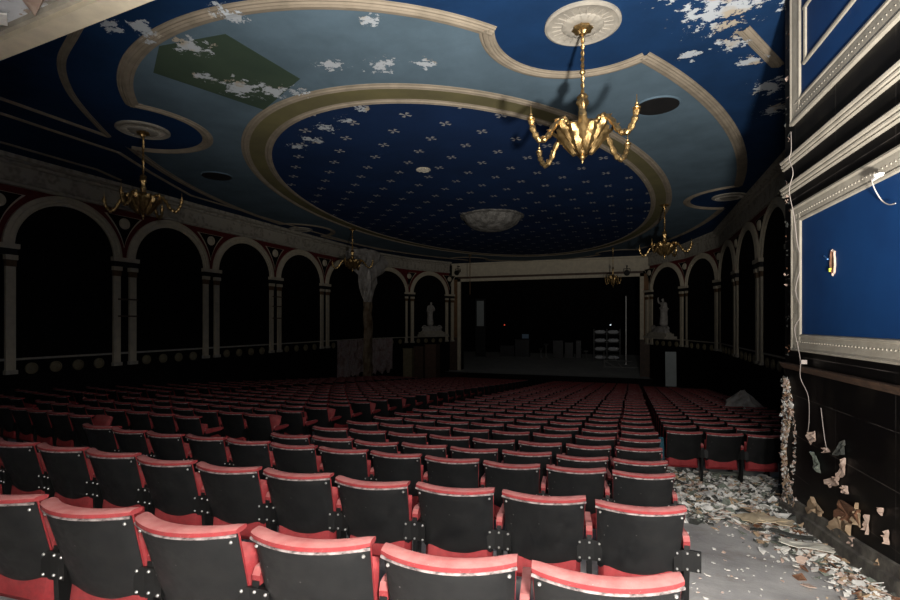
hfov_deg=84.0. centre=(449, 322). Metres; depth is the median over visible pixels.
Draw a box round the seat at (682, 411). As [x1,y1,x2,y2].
[681,409,704,415]
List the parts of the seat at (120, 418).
panel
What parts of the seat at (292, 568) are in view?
edge trim, panel, backrest, seat, armrest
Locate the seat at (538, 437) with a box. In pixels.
[533,432,571,454]
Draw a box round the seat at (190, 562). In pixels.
[134,512,270,599]
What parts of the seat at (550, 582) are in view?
panel, edge trim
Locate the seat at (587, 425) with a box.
[585,423,619,441]
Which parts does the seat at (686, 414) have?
panel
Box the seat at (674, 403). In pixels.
[672,402,692,405]
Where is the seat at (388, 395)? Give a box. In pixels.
[380,394,396,398]
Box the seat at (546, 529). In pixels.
[502,489,601,577]
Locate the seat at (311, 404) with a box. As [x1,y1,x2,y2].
[307,401,328,406]
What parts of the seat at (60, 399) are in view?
panel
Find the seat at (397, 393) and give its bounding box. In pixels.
[393,392,409,396]
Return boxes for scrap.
[750,527,765,530]
[769,527,815,540]
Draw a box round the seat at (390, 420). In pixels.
[374,416,403,430]
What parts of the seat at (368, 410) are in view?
panel, seat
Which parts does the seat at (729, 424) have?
panel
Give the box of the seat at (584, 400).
[582,399,600,406]
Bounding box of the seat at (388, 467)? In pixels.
[370,450,429,509]
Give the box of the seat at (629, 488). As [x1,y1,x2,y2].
[612,469,684,519]
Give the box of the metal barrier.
[604,358,636,367]
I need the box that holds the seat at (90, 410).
[84,405,106,418]
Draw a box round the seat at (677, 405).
[675,404,695,408]
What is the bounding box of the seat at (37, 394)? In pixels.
[32,391,45,400]
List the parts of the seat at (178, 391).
panel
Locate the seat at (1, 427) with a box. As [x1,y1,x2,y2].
[0,421,7,440]
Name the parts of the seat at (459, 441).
edge trim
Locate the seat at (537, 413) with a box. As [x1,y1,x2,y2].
[535,411,560,421]
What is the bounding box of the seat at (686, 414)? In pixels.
[684,413,710,419]
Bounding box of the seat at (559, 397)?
[547,396,564,400]
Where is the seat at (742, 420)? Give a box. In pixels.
[719,418,747,426]
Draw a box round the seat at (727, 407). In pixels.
[722,406,743,410]
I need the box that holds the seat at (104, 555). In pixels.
[40,497,163,599]
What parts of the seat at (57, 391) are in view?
panel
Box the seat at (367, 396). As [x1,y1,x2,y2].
[365,395,382,401]
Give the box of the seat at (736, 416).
[713,414,739,421]
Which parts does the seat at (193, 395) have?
panel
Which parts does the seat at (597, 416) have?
panel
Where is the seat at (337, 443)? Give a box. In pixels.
[312,435,356,462]
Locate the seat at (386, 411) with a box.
[368,398,396,416]
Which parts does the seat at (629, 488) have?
panel, edge trim, armrest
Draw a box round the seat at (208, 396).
[199,393,214,402]
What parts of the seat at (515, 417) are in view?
panel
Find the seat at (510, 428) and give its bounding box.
[507,424,540,441]
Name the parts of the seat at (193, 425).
panel, seat, armrest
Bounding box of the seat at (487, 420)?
[484,417,513,431]
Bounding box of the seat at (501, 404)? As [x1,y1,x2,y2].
[500,403,521,409]
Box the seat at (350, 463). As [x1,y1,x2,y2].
[318,446,377,498]
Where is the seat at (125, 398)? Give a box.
[122,395,138,407]
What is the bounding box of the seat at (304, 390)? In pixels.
[301,389,314,394]
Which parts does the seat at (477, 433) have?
edge trim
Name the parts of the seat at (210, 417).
panel, seat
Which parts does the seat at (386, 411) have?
panel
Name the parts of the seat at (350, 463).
edge trim, panel, seat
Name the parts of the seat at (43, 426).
panel, seat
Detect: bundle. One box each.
[595,330,605,333]
[595,338,605,341]
[595,347,605,349]
[595,355,605,358]
[608,330,618,333]
[608,338,618,341]
[608,347,618,350]
[608,355,618,358]
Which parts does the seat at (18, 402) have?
panel, seat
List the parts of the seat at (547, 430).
edge trim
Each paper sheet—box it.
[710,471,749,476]
[778,537,835,553]
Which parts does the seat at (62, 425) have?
panel, seat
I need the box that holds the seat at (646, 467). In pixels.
[613,458,676,491]
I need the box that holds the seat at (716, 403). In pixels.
[712,402,725,405]
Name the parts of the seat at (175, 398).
panel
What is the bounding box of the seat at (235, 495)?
[195,461,276,539]
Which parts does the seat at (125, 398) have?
panel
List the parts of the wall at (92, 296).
spandrel panel, dado rail, spandrel panel, dado rail, spandrel panel, dado rail, spandrel panel, dado rail, spandrel panel, dado rail, dado rail, spandrel panel, spandrel panel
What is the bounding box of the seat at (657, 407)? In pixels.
[653,406,675,428]
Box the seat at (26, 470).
[0,437,87,502]
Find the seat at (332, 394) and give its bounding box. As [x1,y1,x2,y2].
[330,393,347,399]
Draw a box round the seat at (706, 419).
[688,416,716,424]
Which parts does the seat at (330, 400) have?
panel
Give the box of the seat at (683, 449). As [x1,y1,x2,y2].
[666,430,707,482]
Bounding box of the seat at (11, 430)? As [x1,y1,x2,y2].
[0,405,22,441]
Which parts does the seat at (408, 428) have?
edge trim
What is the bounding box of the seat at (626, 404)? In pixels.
[624,403,645,405]
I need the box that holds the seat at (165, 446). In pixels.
[146,430,195,471]
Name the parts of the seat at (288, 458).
edge trim, seat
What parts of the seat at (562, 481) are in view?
edge trim, panel, seat, armrest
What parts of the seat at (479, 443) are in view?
edge trim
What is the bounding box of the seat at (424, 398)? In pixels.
[410,393,433,409]
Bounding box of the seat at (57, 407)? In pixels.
[50,401,82,446]
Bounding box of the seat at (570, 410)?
[569,409,593,417]
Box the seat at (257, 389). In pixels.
[255,388,268,394]
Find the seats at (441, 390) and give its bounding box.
[167,375,730,415]
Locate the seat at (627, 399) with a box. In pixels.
[627,399,648,411]
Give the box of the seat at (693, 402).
[691,401,710,404]
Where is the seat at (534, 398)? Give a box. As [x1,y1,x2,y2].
[521,397,538,401]
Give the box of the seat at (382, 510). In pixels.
[335,475,425,558]
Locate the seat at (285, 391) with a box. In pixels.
[283,390,297,396]
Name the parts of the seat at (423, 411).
panel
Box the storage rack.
[593,329,619,360]
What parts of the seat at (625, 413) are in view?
panel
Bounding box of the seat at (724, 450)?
[705,432,748,483]
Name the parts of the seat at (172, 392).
panel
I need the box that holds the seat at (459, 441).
[429,434,469,457]
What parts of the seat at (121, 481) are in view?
edge trim, panel, seat, backrest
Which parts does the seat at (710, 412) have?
panel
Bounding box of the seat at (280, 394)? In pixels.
[278,392,294,400]
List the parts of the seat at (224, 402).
panel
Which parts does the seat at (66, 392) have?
panel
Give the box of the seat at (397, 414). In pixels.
[394,412,421,424]
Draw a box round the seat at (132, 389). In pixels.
[125,386,136,394]
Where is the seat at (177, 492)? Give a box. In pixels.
[136,455,212,525]
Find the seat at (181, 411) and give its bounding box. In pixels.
[172,406,195,415]
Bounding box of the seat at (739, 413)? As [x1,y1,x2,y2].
[734,412,758,418]
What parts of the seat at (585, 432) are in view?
panel, edge trim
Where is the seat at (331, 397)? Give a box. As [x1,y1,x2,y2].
[330,396,349,403]
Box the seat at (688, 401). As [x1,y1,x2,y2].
[670,400,689,403]
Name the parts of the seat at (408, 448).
edge trim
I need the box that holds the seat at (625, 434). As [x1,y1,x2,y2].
[621,430,658,438]
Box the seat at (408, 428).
[380,423,414,441]
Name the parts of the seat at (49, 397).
panel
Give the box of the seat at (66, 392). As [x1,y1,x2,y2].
[62,389,77,404]
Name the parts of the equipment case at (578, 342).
panel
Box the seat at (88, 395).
[82,391,95,398]
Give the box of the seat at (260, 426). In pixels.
[244,412,288,442]
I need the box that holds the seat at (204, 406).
[189,402,210,414]
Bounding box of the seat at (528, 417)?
[526,415,553,426]
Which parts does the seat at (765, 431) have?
panel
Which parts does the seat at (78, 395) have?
panel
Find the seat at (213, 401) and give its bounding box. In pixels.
[202,398,220,408]
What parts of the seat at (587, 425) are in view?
panel, edge trim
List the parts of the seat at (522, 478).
seat, edge trim, panel, armrest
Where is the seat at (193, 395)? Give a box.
[185,392,198,397]
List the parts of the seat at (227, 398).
panel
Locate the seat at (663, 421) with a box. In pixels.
[660,419,690,436]
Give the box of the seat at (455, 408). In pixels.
[454,407,478,416]
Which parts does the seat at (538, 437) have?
edge trim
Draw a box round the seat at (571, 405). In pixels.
[553,402,573,408]
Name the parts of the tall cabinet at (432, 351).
panel, panel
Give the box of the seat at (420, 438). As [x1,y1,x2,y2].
[388,431,427,453]
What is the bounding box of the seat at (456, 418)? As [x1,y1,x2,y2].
[453,415,481,428]
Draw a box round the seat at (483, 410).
[480,408,504,418]
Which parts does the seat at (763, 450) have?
seat, panel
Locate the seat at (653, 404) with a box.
[652,403,672,424]
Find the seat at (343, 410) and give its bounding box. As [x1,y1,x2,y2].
[328,403,361,430]
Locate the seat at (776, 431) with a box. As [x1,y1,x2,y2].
[772,429,781,434]
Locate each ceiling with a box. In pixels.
[0,0,57,25]
[0,0,784,263]
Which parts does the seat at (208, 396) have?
panel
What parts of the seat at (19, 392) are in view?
panel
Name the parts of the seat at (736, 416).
panel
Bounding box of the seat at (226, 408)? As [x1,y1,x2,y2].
[209,403,232,416]
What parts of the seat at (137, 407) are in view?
panel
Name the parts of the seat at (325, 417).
panel, seat, armrest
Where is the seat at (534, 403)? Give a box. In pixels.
[530,401,550,407]
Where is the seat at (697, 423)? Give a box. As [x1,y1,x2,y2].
[693,421,724,430]
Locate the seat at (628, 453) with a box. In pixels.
[615,446,669,472]
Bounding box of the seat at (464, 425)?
[437,420,468,435]
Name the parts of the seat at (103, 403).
panel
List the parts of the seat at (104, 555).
edge trim, panel, seat, backrest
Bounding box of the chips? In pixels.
[688,519,842,599]
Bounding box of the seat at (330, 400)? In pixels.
[329,399,351,409]
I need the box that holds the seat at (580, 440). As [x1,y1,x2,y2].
[575,435,615,467]
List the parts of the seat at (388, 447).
edge trim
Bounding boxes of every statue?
[419,302,444,333]
[648,297,673,336]
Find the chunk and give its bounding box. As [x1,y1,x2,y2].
[872,172,883,180]
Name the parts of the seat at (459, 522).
edge trim, panel, backrest, seat, armrest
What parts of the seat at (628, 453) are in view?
panel, edge trim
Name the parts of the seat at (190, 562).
edge trim, panel, backrest, seat, armrest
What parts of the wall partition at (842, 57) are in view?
panel frame, panel frame, frame, frame, frame, baseboard, dado rail, band moulding, band moulding, blue panel, panel frame, panel frame, panel frame, blue panel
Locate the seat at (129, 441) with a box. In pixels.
[112,427,155,464]
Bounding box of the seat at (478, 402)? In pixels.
[477,401,497,408]
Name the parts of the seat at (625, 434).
panel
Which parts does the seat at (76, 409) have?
panel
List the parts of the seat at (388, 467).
edge trim, panel, seat, armrest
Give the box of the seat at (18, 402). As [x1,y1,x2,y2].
[9,396,38,409]
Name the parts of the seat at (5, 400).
panel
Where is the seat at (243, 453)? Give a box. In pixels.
[226,438,276,479]
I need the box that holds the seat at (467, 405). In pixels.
[466,404,488,412]
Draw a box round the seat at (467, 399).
[465,398,484,404]
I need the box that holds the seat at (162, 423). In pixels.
[149,412,179,433]
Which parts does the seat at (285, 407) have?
panel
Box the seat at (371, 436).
[349,428,388,447]
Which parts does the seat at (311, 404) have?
panel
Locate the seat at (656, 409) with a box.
[654,408,678,430]
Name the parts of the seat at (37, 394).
panel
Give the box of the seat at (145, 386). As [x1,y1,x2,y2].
[143,384,152,390]
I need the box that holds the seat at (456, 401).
[455,400,475,407]
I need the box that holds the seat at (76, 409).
[66,403,87,414]
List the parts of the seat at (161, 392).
panel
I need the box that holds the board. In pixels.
[665,352,676,386]
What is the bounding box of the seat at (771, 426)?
[760,423,781,434]
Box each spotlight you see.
[454,266,460,274]
[624,265,630,275]
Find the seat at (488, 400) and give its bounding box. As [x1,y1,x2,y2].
[486,399,506,405]
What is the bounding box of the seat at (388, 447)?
[354,439,399,467]
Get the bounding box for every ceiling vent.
[200,171,232,180]
[416,167,430,172]
[639,95,681,115]
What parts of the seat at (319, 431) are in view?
edge trim, panel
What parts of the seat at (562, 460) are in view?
edge trim, armrest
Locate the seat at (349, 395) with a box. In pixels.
[347,394,364,401]
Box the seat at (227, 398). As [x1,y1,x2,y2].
[215,394,230,404]
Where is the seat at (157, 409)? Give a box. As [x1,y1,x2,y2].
[151,404,175,420]
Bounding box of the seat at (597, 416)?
[593,414,621,433]
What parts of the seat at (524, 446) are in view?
edge trim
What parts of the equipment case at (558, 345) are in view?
panel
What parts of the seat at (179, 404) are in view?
panel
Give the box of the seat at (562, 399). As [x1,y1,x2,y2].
[561,398,579,403]
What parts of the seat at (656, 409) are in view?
panel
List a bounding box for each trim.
[0,97,107,137]
[0,112,463,259]
[0,141,121,180]
[57,28,110,137]
[117,0,496,107]
[126,147,280,224]
[130,103,212,153]
[241,83,671,256]
[265,99,655,254]
[280,223,335,236]
[324,237,448,258]
[400,372,467,378]
[449,257,488,259]
[479,29,647,78]
[490,254,600,260]
[595,249,634,254]
[635,208,725,249]
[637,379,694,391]
[640,52,746,186]
[683,186,738,209]
[735,25,783,67]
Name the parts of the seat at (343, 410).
panel, seat, armrest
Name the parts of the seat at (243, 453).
edge trim, seat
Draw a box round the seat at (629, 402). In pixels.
[625,401,644,403]
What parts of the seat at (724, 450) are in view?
seat, panel, edge trim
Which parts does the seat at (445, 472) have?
edge trim, armrest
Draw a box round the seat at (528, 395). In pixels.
[528,395,544,399]
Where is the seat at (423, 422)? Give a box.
[405,418,435,433]
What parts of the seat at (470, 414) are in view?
panel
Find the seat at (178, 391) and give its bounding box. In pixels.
[173,387,186,401]
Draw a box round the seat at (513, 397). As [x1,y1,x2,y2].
[501,396,518,400]
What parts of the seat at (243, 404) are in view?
panel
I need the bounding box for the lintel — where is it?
[0,0,153,60]
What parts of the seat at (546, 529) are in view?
edge trim, panel, seat, armrest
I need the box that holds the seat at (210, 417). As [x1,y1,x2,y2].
[194,408,226,446]
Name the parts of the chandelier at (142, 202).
arm, arm, twisted rod, lamp shade, arm, arm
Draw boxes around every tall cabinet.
[402,348,413,376]
[413,346,424,377]
[424,344,439,377]
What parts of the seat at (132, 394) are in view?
panel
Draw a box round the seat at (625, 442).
[619,437,666,469]
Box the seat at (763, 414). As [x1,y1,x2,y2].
[761,413,782,419]
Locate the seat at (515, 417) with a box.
[496,413,523,424]
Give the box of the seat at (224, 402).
[221,399,239,410]
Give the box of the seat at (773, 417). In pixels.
[770,416,782,424]
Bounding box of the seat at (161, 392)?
[158,389,185,399]
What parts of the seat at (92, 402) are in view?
panel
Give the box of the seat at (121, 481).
[86,448,154,516]
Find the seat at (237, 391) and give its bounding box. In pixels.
[235,389,247,396]
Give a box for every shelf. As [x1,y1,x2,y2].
[418,334,448,336]
[644,336,676,338]
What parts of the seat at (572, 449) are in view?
edge trim, panel, armrest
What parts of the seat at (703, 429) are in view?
panel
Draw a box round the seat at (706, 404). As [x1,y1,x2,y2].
[694,403,714,406]
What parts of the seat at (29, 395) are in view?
panel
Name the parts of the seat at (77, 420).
panel, seat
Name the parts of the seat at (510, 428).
edge trim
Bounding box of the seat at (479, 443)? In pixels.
[473,437,518,462]
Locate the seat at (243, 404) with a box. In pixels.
[240,401,259,412]
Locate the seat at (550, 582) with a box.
[531,560,685,599]
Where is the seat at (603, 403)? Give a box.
[602,402,623,412]
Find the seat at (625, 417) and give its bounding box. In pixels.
[623,415,655,431]
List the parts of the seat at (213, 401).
panel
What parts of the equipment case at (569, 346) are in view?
panel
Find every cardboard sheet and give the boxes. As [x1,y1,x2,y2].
[732,511,786,523]
[758,514,794,526]
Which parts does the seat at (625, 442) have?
panel, edge trim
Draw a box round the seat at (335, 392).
[330,390,347,398]
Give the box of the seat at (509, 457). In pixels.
[502,449,554,493]
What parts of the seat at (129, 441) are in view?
edge trim, panel, seat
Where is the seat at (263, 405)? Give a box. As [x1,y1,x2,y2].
[260,403,281,414]
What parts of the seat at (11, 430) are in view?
panel, seat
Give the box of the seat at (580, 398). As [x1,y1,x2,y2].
[566,397,584,400]
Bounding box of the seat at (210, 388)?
[209,387,226,395]
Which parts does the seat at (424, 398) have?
panel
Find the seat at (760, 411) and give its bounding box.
[753,410,776,415]
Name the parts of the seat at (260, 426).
panel, seat, armrest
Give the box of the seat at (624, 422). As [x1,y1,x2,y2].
[621,419,651,425]
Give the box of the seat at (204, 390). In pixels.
[197,386,210,393]
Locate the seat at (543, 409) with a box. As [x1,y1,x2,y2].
[542,408,565,416]
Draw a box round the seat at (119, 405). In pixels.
[114,401,133,415]
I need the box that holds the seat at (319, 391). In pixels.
[315,390,330,395]
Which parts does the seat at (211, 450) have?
edge trim, panel, seat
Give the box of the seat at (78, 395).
[71,390,86,410]
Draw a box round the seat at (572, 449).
[566,443,613,497]
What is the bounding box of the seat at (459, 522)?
[415,481,510,557]
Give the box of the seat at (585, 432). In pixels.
[582,428,619,456]
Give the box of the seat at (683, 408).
[678,407,700,411]
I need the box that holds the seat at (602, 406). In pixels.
[600,405,623,415]
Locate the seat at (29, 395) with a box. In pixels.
[23,390,37,406]
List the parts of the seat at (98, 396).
panel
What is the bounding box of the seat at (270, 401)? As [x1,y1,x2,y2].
[267,399,285,409]
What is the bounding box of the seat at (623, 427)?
[620,424,653,436]
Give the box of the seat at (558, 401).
[557,400,576,405]
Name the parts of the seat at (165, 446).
edge trim, panel, seat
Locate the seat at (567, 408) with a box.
[548,405,569,412]
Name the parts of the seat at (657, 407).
panel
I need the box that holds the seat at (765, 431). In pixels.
[735,427,770,476]
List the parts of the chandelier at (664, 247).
arm, arm, arm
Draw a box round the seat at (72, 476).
[37,442,102,507]
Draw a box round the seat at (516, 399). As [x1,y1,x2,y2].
[515,398,533,403]
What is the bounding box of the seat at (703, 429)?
[699,426,733,475]
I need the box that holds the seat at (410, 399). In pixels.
[398,395,422,412]
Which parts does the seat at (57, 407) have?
panel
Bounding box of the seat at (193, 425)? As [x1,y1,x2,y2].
[174,414,223,442]
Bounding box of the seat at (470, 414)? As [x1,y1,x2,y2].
[467,411,493,422]
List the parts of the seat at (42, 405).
panel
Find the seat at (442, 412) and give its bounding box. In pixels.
[439,410,465,420]
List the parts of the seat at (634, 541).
seat, panel, edge trim, armrest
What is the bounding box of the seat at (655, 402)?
[651,401,670,420]
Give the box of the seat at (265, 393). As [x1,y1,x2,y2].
[263,391,278,399]
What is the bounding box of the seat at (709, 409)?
[702,408,725,412]
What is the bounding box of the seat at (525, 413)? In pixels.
[507,409,532,419]
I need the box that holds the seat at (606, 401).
[603,400,623,409]
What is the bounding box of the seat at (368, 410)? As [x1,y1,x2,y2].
[350,400,380,421]
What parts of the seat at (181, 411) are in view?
panel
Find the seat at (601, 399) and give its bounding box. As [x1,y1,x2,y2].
[586,398,604,404]
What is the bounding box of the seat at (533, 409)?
[516,406,539,414]
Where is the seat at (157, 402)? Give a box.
[153,398,172,411]
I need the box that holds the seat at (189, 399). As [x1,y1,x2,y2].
[186,397,202,407]
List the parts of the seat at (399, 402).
panel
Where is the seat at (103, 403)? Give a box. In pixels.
[97,399,116,412]
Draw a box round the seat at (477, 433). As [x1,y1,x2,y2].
[453,427,488,448]
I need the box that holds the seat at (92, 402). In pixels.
[82,397,99,406]
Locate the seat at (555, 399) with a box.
[541,397,558,402]
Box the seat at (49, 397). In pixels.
[43,393,78,403]
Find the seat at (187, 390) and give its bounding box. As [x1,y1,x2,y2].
[184,388,200,397]
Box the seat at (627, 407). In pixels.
[625,406,650,419]
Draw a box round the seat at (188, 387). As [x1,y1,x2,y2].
[186,385,198,392]
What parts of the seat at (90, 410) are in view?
panel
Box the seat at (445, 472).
[425,455,485,487]
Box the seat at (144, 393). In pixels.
[135,387,148,397]
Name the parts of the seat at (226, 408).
panel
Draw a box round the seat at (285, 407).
[282,404,310,443]
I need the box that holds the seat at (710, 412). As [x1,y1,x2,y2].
[707,410,731,416]
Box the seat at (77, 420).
[68,412,121,445]
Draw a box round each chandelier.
[102,130,183,219]
[331,228,372,271]
[527,23,640,167]
[605,248,620,284]
[638,204,692,258]
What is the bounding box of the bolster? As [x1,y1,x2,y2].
[658,437,664,459]
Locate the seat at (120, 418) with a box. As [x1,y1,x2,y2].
[104,407,132,429]
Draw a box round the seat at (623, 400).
[606,398,624,407]
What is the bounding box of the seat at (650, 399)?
[650,399,668,415]
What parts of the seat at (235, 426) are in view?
panel, seat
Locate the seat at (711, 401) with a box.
[708,400,725,402]
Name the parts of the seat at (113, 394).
panel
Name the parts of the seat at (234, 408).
panel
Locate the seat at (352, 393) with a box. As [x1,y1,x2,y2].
[346,391,361,396]
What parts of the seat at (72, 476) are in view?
edge trim, panel, seat, backrest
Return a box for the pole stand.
[625,296,628,364]
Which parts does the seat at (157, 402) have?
panel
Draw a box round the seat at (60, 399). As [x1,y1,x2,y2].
[54,394,84,404]
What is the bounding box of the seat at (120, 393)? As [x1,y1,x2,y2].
[116,390,129,401]
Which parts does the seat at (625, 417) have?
panel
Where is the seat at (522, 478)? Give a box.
[483,460,551,519]
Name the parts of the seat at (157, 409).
panel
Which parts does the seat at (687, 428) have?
panel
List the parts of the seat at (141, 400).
panel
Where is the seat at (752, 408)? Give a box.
[745,407,767,411]
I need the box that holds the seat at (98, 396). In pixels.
[94,393,113,402]
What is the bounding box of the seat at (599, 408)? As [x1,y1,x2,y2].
[598,407,622,418]
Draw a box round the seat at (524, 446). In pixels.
[518,440,564,465]
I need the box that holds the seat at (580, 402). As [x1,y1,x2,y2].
[579,401,599,406]
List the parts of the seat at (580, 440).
edge trim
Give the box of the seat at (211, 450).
[185,434,234,472]
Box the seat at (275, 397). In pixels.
[273,395,290,404]
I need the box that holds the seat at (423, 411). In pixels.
[413,408,437,418]
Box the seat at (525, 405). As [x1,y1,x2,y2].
[523,404,545,411]
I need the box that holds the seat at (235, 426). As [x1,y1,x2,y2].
[218,410,250,443]
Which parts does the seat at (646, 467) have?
panel, edge trim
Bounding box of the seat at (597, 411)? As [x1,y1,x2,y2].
[596,410,621,423]
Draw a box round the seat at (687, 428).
[663,424,696,469]
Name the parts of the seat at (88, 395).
panel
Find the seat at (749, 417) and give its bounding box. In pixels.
[741,415,768,422]
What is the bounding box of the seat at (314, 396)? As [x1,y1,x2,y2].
[312,395,329,402]
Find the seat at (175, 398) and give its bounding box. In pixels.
[170,395,185,401]
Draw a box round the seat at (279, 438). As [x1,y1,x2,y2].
[270,432,313,444]
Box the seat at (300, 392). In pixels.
[298,391,312,397]
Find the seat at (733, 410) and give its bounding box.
[728,409,750,414]
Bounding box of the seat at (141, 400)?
[137,397,153,409]
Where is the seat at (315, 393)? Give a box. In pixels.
[313,392,329,398]
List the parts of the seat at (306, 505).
edge trim, panel, seat, armrest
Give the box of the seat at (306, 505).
[263,467,348,538]
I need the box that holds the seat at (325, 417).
[305,406,340,430]
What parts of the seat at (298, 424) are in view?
panel, seat, armrest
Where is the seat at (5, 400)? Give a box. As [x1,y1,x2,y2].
[0,394,36,406]
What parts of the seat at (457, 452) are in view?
edge trim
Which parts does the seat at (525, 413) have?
panel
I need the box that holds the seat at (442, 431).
[415,425,450,444]
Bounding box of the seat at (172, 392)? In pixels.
[162,386,175,395]
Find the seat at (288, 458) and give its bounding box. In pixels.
[270,442,323,472]
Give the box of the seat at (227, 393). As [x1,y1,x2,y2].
[225,392,239,400]
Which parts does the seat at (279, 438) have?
edge trim, panel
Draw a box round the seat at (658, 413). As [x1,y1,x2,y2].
[656,411,681,437]
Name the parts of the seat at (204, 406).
panel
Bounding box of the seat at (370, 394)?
[363,393,379,397]
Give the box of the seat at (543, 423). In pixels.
[517,419,546,433]
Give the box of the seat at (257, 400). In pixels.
[248,397,266,407]
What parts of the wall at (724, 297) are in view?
spandrel panel, spandrel panel, dado rail, spandrel panel, dado rail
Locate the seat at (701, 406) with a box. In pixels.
[698,405,719,409]
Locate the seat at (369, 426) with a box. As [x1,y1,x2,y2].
[346,420,380,435]
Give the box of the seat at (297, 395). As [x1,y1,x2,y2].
[295,394,311,401]
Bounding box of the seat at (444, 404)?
[443,403,464,410]
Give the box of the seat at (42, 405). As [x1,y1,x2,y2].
[35,399,53,411]
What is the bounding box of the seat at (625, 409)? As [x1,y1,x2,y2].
[624,408,651,425]
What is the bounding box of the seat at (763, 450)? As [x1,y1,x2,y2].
[744,434,782,483]
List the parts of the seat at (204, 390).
panel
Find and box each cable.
[789,137,809,429]
[821,409,826,447]
[870,177,895,204]
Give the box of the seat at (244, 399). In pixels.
[231,396,248,406]
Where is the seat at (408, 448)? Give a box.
[401,442,447,475]
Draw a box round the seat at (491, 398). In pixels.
[474,396,492,401]
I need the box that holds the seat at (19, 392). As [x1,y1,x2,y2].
[14,389,28,402]
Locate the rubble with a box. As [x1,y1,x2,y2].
[666,467,899,599]
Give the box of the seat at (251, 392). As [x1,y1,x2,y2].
[248,390,262,397]
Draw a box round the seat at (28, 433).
[8,406,38,452]
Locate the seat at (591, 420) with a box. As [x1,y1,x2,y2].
[589,418,620,440]
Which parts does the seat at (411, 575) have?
edge trim, panel, armrest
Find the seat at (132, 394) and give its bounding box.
[128,391,154,402]
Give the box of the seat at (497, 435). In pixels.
[492,430,529,450]
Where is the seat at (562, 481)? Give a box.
[546,464,614,528]
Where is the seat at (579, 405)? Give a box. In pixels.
[576,403,597,413]
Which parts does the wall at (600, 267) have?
frame, frame panel, frame, header cornice, frame, header panel, frame, frame panel, frame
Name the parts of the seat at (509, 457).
edge trim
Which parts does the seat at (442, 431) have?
edge trim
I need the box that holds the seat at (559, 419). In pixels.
[557,416,585,430]
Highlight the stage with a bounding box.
[447,351,649,390]
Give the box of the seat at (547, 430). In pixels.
[544,426,578,443]
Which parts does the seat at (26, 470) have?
edge trim, panel, seat, backrest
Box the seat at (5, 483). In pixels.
[0,452,39,494]
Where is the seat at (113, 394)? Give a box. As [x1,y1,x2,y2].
[105,389,119,401]
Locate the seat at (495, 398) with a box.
[494,397,512,402]
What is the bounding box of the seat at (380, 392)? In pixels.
[376,391,394,416]
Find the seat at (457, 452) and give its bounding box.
[450,446,502,486]
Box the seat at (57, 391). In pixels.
[53,387,63,395]
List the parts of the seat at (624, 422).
panel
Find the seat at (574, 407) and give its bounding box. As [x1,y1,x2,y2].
[573,406,595,413]
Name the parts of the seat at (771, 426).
panel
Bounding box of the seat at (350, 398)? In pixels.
[348,397,367,405]
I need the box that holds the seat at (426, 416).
[423,414,450,426]
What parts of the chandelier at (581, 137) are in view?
arm, arm, twisted rod, lamp shade, arm, arm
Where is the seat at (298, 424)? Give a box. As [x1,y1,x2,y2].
[278,409,317,434]
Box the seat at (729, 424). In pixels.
[726,422,757,432]
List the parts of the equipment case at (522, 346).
panel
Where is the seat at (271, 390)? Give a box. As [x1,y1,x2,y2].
[269,389,282,395]
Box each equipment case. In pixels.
[515,339,530,356]
[553,340,563,357]
[565,342,573,357]
[576,340,581,357]
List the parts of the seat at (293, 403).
panel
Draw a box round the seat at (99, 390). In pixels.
[95,387,108,398]
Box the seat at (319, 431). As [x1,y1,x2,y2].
[312,426,350,437]
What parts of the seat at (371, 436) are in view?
edge trim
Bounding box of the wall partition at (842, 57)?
[778,0,899,597]
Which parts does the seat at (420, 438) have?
edge trim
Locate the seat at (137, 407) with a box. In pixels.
[132,402,152,417]
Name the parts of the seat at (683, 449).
seat, panel, edge trim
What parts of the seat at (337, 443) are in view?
edge trim, panel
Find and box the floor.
[0,415,871,599]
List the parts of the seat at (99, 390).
panel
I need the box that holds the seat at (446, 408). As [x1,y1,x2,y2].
[429,405,452,414]
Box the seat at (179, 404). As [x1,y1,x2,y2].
[171,400,189,407]
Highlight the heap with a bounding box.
[725,390,762,408]
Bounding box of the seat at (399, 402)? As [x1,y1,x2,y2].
[384,396,409,415]
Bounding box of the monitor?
[522,334,528,338]
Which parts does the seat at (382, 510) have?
edge trim, panel, seat, armrest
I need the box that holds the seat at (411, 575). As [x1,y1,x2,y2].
[380,542,531,599]
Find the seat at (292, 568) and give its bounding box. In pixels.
[250,526,389,599]
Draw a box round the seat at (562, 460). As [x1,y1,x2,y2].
[557,454,612,497]
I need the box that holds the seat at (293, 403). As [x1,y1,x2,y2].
[286,400,311,437]
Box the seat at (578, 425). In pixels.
[550,421,581,434]
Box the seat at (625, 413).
[624,412,649,415]
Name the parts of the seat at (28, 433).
panel, seat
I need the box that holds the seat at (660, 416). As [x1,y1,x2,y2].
[658,415,685,436]
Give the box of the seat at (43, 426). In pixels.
[26,408,56,446]
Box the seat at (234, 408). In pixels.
[231,405,254,418]
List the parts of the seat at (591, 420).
panel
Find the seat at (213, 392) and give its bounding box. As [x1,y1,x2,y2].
[211,390,224,398]
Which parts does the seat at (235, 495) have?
edge trim, panel, seat, backrest, armrest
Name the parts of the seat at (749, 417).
panel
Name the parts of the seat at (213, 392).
panel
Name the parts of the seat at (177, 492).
edge trim, panel, seat, backrest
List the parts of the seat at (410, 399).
panel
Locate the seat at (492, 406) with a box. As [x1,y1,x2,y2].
[491,405,513,413]
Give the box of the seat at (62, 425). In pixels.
[46,410,80,446]
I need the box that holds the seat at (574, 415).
[563,412,589,422]
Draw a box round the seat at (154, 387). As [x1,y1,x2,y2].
[152,385,162,393]
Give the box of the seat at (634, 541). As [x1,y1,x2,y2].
[595,499,700,599]
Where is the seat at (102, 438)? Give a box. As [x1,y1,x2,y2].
[82,423,120,452]
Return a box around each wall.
[0,150,455,396]
[449,256,649,376]
[464,277,639,354]
[644,150,784,412]

